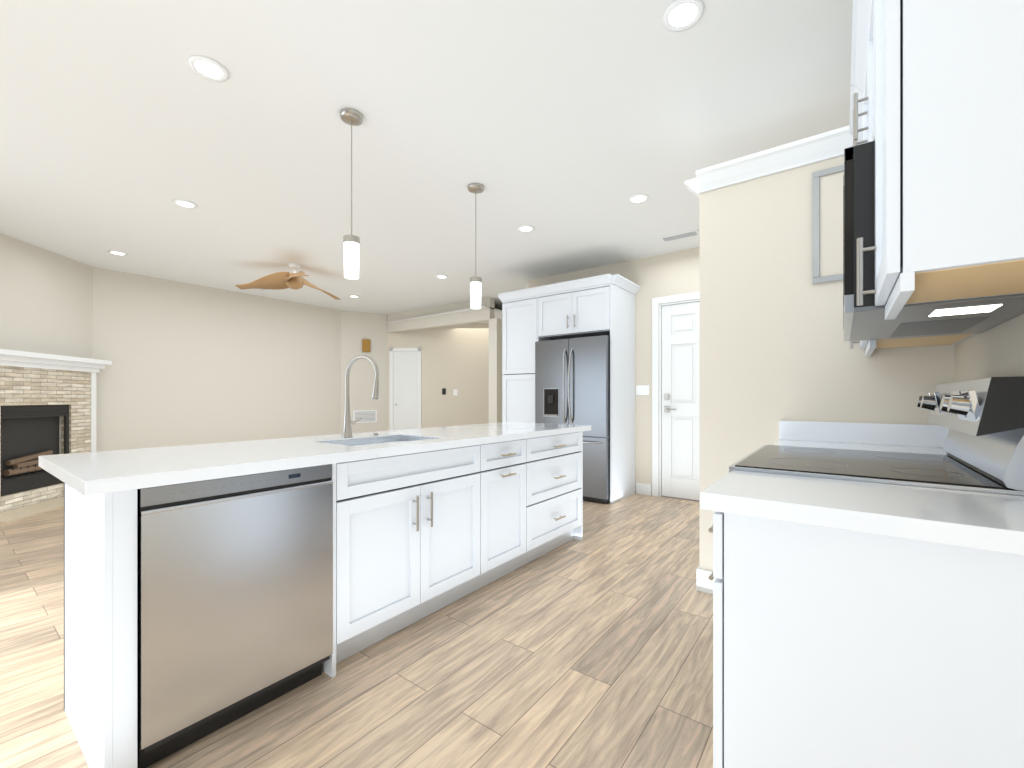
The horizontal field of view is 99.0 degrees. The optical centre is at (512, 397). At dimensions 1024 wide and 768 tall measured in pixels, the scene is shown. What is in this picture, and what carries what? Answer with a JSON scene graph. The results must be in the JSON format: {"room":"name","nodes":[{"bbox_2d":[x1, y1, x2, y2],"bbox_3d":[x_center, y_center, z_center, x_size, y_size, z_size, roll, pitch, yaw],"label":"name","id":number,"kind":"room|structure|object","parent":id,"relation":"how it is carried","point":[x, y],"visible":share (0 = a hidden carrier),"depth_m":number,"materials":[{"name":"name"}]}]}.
{"room":"kitchen","nodes":[
{"label":"kitchen","id":0,"kind":"room"},
{"bbox_2d":[0,233,92,478],"bbox_3d":[-4.920,-0.254,2.642,0.120,2.780,5.728,0,0,-8],"label":"wall","id":1,"kind":"structure","parent":0,"point":[46,301],"depth_m":4.83,"materials":[{"name":"beige paint"}]},
{"bbox_2d":[93,267,340,451],"bbox_3d":[-4.284,-0.254,6.880,0.120,2.780,3.400,0,0,37],"label":"wall","id":2,"kind":"structure","parent":0,"point":[192,364],"depth_m":6.47,"materials":[{"name":"beige paint"}]},
{"bbox_2d":[0,493,712,767],"bbox_3d":[-0.821,1.161,4.896,8.500,0.050,12.900,0,0,37],"label":"floor","id":3,"kind":"structure","parent":0,"point":[593,648],"depth_m":1.79,"materials":[{"name":"brown wood"}]},
{"bbox_2d":[0,349,111,522],"bbox_3d":[-4.902,0.337,4.679,0.479,1.599,1.656,0,0,-8],"label":"fireplace","id":4,"kind":"object","parent":3,"relation":"on","point":[40,393],"visible":0.77,"depth_m":4.67,"materials":[{"name":"stone"}]},
{"bbox_2d":[137,464,332,767],"bbox_3d":[-1.125,0.703,1.690,0.553,0.868,0.604,0,0,37],"label":"dishwasher","id":5,"kind":"object","parent":3,"relation":"on","point":[234,598],"visible":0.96,"depth_m":1.47,"materials":[{"name":"silver metal"}]},
{"bbox_2d":[64,430,589,767],"bbox_3d":[-0.524,0.699,2.534,0.658,0.876,2.835,0,0,37],"label":"kitchen island","id":6,"kind":"object","parent":3,"relation":"on","point":[428,521],"depth_m":1.98,"materials":[{"name":"white wood"}]},
{"bbox_2d":[39,422,590,497],"bbox_3d":[-0.587,0.241,2.597,0.840,0.040,2.950,0,0,37],"label":"island countertop","id":7,"kind":"structure","parent":6,"relation":"on","point":[86,473],"depth_m":1.74,"materials":[{"name":"white stone"}]},
{"bbox_2d":[342,355,378,436],"bbox_3d":[-0.838,-0.010,2.456,0.250,0.460,0.142,0,0,37],"label":"faucet","id":8,"kind":"object","parent":7,"relation":"on","point":[347,429],"visible":1,"depth_m":2.46,"materials":[{"name":"silver metal"}]},
{"bbox_2d":[502,294,545,422],"bbox_3d":[0.291,-0.043,5.666,0.548,2.360,0.668,0,0,37],"label":"tall cabinet","id":9,"kind":"object","parent":3,"relation":"on","point":[519,315],"depth_m":5.41,"materials":[{"name":"white wood"}]},
{"bbox_2d":[535,335,609,502],"bbox_3d":[0.828,0.236,5.158,0.904,1.800,0.794,0,0,37],"label":"refrigerator","id":10,"kind":"object","parent":3,"relation":"on","point":[572,381],"visible":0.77,"depth_m":4.78,"materials":[{"name":"silver metal"}]},
{"bbox_2d":[772,421,949,454],"bbox_3d":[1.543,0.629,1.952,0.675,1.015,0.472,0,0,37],"label":"backsplash","id":11,"kind":"structure","parent":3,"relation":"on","point":[917,438],"depth_m":2.08,"materials":[{"name":"white"}]},
{"bbox_2d":[700,470,1023,767],"bbox_3d":[0.818,0.629,0.990,0.675,1.015,0.395,0,0,37],"label":"base cabinet","id":12,"kind":"object","parent":3,"relation":"on","point":[857,624],"visible":1,"depth_m":0.87,"materials":[{"name":"white wood"}]},
{"bbox_2d":[729,376,1023,495],"bbox_3d":[1.155,0.544,1.466,0.707,1.185,0.762,0,0,37],"label":"range","id":13,"kind":"object","parent":3,"relation":"on","point":[982,419],"visible":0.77,"depth_m":1.19,"materials":[{"name":"black glass"}]},
{"bbox_2d":[341,310,387,433],"bbox_3d":[-2.845,-0.254,8.472,1.003,2.780,0.112,0,0,-30],"label":"wall","id":14,"kind":"structure","parent":0,"point":[357,328],"depth_m":8.41,"materials":[{"name":"beige paint"}]},
{"bbox_2d":[353,410,376,422],"bbox_3d":[-2.826,0.356,8.411,0.440,0.240,0.013,0,0,-29],"label":"air vent","id":15,"kind":"object","parent":14,"relation":"in","point":[368,416],"visible":0.92,"depth_m":8.41,"materials":[{"name":"white"}]},
{"bbox_2d":[362,339,369,351],"bbox_3d":[-2.806,-1.004,8.404,0.150,0.240,0.044,0,0,-29],"label":"door chime","id":16,"kind":"object","parent":14,"relation":"attached to","point":[365,345],"visible":1,"depth_m":8.38,"materials":[{"name":"brown wood"}]},
{"bbox_2d":[0,0,852,313],"bbox_3d":[-0.821,-1.694,4.896,8.500,0.100,12.900,0,0,37],"label":"ceiling","id":17,"kind":"structure","parent":0,"point":[566,128],"depth_m":2.67,"materials":[{"name":"white paint"}]},
{"bbox_2d":[108,250,127,255],"bbox_3d":[-4.468,-1.637,4.957,0.170,0.010,0.170,0,0,37],"label":"recessed light","id":18,"kind":"object","parent":17,"relation":"in","point":[114,252],"visible":0.98,"depth_m":4.95,"materials":[{"name":"white plastic"}]},
{"bbox_2d":[172,199,196,208],"bbox_3d":[-2.766,-1.637,3.700,0.170,0.010,0.170,0,0,37],"label":"recessed light","id":19,"kind":"object","parent":17,"relation":"in","point":[185,203],"visible":0.96,"depth_m":3.69,"materials":[{"name":"white plastic"}]},
{"bbox_2d":[188,55,228,81],"bbox_3d":[-1.514,-1.637,2.183,0.170,0.010,0.170,0,0,37],"label":"recessed light","id":20,"kind":"object","parent":17,"relation":"in","point":[207,68],"visible":1,"depth_m":2.18,"materials":[{"name":"white plastic"}]},
{"bbox_2d":[253,289,270,291],"bbox_3d":[-3.837,-1.635,6.507,0.200,0.016,0.400,0,0,37],"label":"recessed light","id":21,"kind":"object","parent":17,"relation":"in","point":[264,290],"visible":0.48,"depth_m":6.59,"materials":[{"name":"white"}]},
{"bbox_2d":[235,263,339,299],"bbox_3d":[-2.579,-1.488,5.421,1.185,0.309,1.137,0,0,37],"label":"ceiling fan","id":22,"kind":"object","parent":17,"relation":"hanging from","point":[283,280],"visible":1,"depth_m":5.37,"materials":[{"name":"brown wood"}]},
{"bbox_2d":[340,108,362,278],"bbox_3d":[-0.934,-1.171,2.543,0.128,0.944,0.128,0,0,37],"label":"pendant light","id":23,"kind":"object","parent":17,"relation":"hanging from","point":[351,117],"visible":1,"depth_m":2.51,"materials":[{"name":"white glass"}]},
{"bbox_2d":[436,275,447,278],"bbox_3d":[-0.954,-1.637,5.924,0.170,0.010,0.170,0,0,37],"label":"recessed light","id":24,"kind":"object","parent":17,"relation":"in","point":[442,276],"visible":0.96,"depth_m":5.91,"materials":[{"name":"white"}]},
{"bbox_2d":[468,183,483,308],"bbox_3d":[-0.284,-1.171,3.408,0.128,0.944,0.128,0,0,37],"label":"pendant light","id":25,"kind":"object","parent":17,"relation":"hanging from","point":[475,280],"visible":1,"depth_m":3.38,"materials":[{"name":"white glass"}]},
{"bbox_2d":[517,225,534,231],"bbox_3d":[0.130,-1.637,4.245,0.170,0.010,0.170,0,0,37],"label":"recessed light","id":26,"kind":"object","parent":17,"relation":"in","point":[525,228],"visible":1,"depth_m":4.23,"materials":[{"name":"white"}]},
{"bbox_2d":[628,194,648,203],"bbox_3d":[1.039,-1.637,3.604,0.170,0.010,0.170,0,0,37],"label":"recessed light","id":27,"kind":"object","parent":17,"relation":"in","point":[637,198],"visible":1,"depth_m":3.60,"materials":[{"name":"white plastic"}]},
{"bbox_2d":[660,229,698,241],"bbox_3d":[1.698,-1.635,4.429,0.360,0.016,0.150,0,0,37],"label":"ceiling vent","id":28,"kind":"object","parent":17,"relation":"in","point":[682,235],"visible":1,"depth_m":4.41,"materials":[{"name":"white metal"}]},
{"bbox_2d":[662,0,703,31],"bbox_3d":[0.729,-1.637,1.873,0.170,0.010,0.170,0,0,37],"label":"recessed light","id":29,"kind":"object","parent":17,"relation":"in","point":[679,15],"visible":1,"depth_m":1.87,"materials":[{"name":"white plastic"}]},
{"bbox_2d":[388,323,488,430],"bbox_3d":[-0.897,-0.254,8.651,3.110,2.780,0.208,0,0,0],"label":"wall","id":30,"kind":"structure","parent":0,"point":[454,357],"depth_m":8.57,"materials":[{"name":"beige paint"}]},
{"bbox_2d":[390,347,420,429],"bbox_3d":[-2.096,0.076,8.579,0.558,2.120,0.341,0,0,37],"label":"hall door","id":31,"kind":"structure","parent":30,"relation":"in","point":[405,388],"depth_m":8.58,"materials":[{"name":"white wood"}]},
{"bbox_2d":[385,306,501,323],"bbox_3d":[-0.842,-1.472,8.731,2.650,0.022,2.200,0,0,37],"label":"trim","id":32,"kind":"structure","parent":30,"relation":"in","point":[497,313],"depth_m":7.69,"materials":[{"name":"white paint"}]},
{"bbox_2d":[453,389,457,395],"bbox_3d":[-1.110,-0.104,8.562,0.080,0.120,0.010,0,0,-2],"label":"light switch","id":33,"kind":"object","parent":30,"relation":"attached to","point":[455,392],"depth_m":8.56,"materials":[{"name":"white plastic"}]},
{"bbox_2d":[388,297,493,332],"bbox_3d":[-1.400,-1.464,7.918,2.574,0.360,0.120,0,0,34],"label":"wall","id":34,"kind":"structure","parent":0,"point":[476,316],"depth_m":7.78,"materials":[{"name":"beige paint"}]},
{"bbox_2d":[489,318,502,422],"bbox_3d":[-0.270,-0.073,7.148,0.170,2.420,0.160,0,0,37],"label":"wall","id":35,"kind":"structure","parent":0,"point":[495,370],"depth_m":7.09,"materials":[{"name":"beige paint"}]},
{"bbox_2d":[528,247,698,492],"bbox_3d":[1.823,-0.254,5.007,3.910,2.780,0.120,0,0,37],"label":"wall","id":36,"kind":"structure","parent":0,"point":[669,274],"depth_m":5.13,"materials":[{"name":"beige paint"}]},
{"bbox_2d":[538,282,633,341],"bbox_3d":[0.878,-0.974,5.224,0.922,0.500,0.668,0,0,37],"label":"upper cabinet","id":37,"kind":"object","parent":36,"relation":"attached to","point":[601,305],"depth_m":4.92,"materials":[{"name":"white wood"}]},
{"bbox_2d":[636,385,648,394],"bbox_3d":[1.530,-0.091,5.146,0.155,0.115,0.009,0,0,37],"label":"light switch","id":38,"kind":"object","parent":36,"relation":"attached to","point":[642,389],"visible":1,"depth_m":5.14,"materials":[{"name":"white plastic"}]},
{"bbox_2d":[652,292,698,501],"bbox_3d":[2.070,-0.009,4.802,1.040,2.290,0.146,0,0,37],"label":"entry door","id":39,"kind":"structure","parent":36,"relation":"in","point":[675,398],"depth_m":4.94,"materials":[{"name":"white wood"}]},
{"bbox_2d":[699,156,954,571],"bbox_3d":[1.567,-0.034,2.307,1.070,2.340,0.120,0,0,37],"label":"wall","id":40,"kind":"structure","parent":0,"point":[774,349],"depth_m":2.35,"materials":[{"name":"beige paint"}]},
{"bbox_2d":[696,566,715,594],"bbox_3d":[1.267,1.071,2.469,0.424,0.130,0.044,0,0,37],"label":"baseboard","id":41,"kind":"structure","parent":40,"relation":"attached to","point":[704,583],"depth_m":2.55,"materials":[{"name":"white wood"}]},
{"bbox_2d":[685,125,852,196],"bbox_3d":[1.533,-1.254,2.333,1.155,0.100,0.290,0,0,37],"label":"crown molding","id":42,"kind":"structure","parent":40,"relation":"on","point":[831,144],"depth_m":2.31,"materials":[{"name":"white wood"}]},
{"bbox_2d":[812,165,843,283],"bbox_3d":[1.608,-0.869,2.192,0.175,0.570,0.012,0,0,37],"label":"picture frame","id":43,"kind":"object","parent":40,"relation":"attached to","point":[827,225],"visible":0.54,"depth_m":2.21,"materials":[{"name":"silver metal"}]},
{"bbox_2d":[955,313,1023,381],"bbox_3d":[1.004,-0.254,0.572,0.120,2.780,8.190,0,0,37],"label":"wall","id":44,"kind":"structure","parent":0,"point":[997,351],"depth_m":1.44,"materials":[{"name":"beige paint"}]},
{"bbox_2d":[851,0,874,145],"bbox_3d":[1.292,-0.984,1.363,0.367,0.610,0.763,0,0,37],"label":"upper cabinet","id":45,"kind":"object","parent":44,"relation":"attached to","point":[863,54],"visible":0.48,"depth_m":1.44,"materials":[{"name":"white wood"}]},
{"bbox_2d":[843,141,1023,341],"bbox_3d":[1.282,-0.451,1.371,0.391,0.447,0.758,0,0,37],"label":"microwave","id":46,"kind":"object","parent":45,"relation":"attached to","point":[866,320],"visible":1,"depth_m":1.18,"materials":[{"name":"black"}]},
{"bbox_2d":[849,85,974,355],"bbox_3d":[1.666,-0.745,1.859,0.367,1.089,0.472,0,0,37],"label":"upper cabinet","id":47,"kind":"object","parent":44,"relation":"attached to","point":[871,346],"visible":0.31,"depth_m":1.85,"materials":[{"name":"white"}]},
{"bbox_2d":[857,0,1023,319],"bbox_3d":[0.946,-0.745,0.904,0.367,1.089,0.380,0,0,37],"label":"upper cabinet","id":48,"kind":"object","parent":44,"relation":"attached to","point":[949,149],"visible":1,"depth_m":0.79,"materials":[{"name":"white wood"}]}
]}

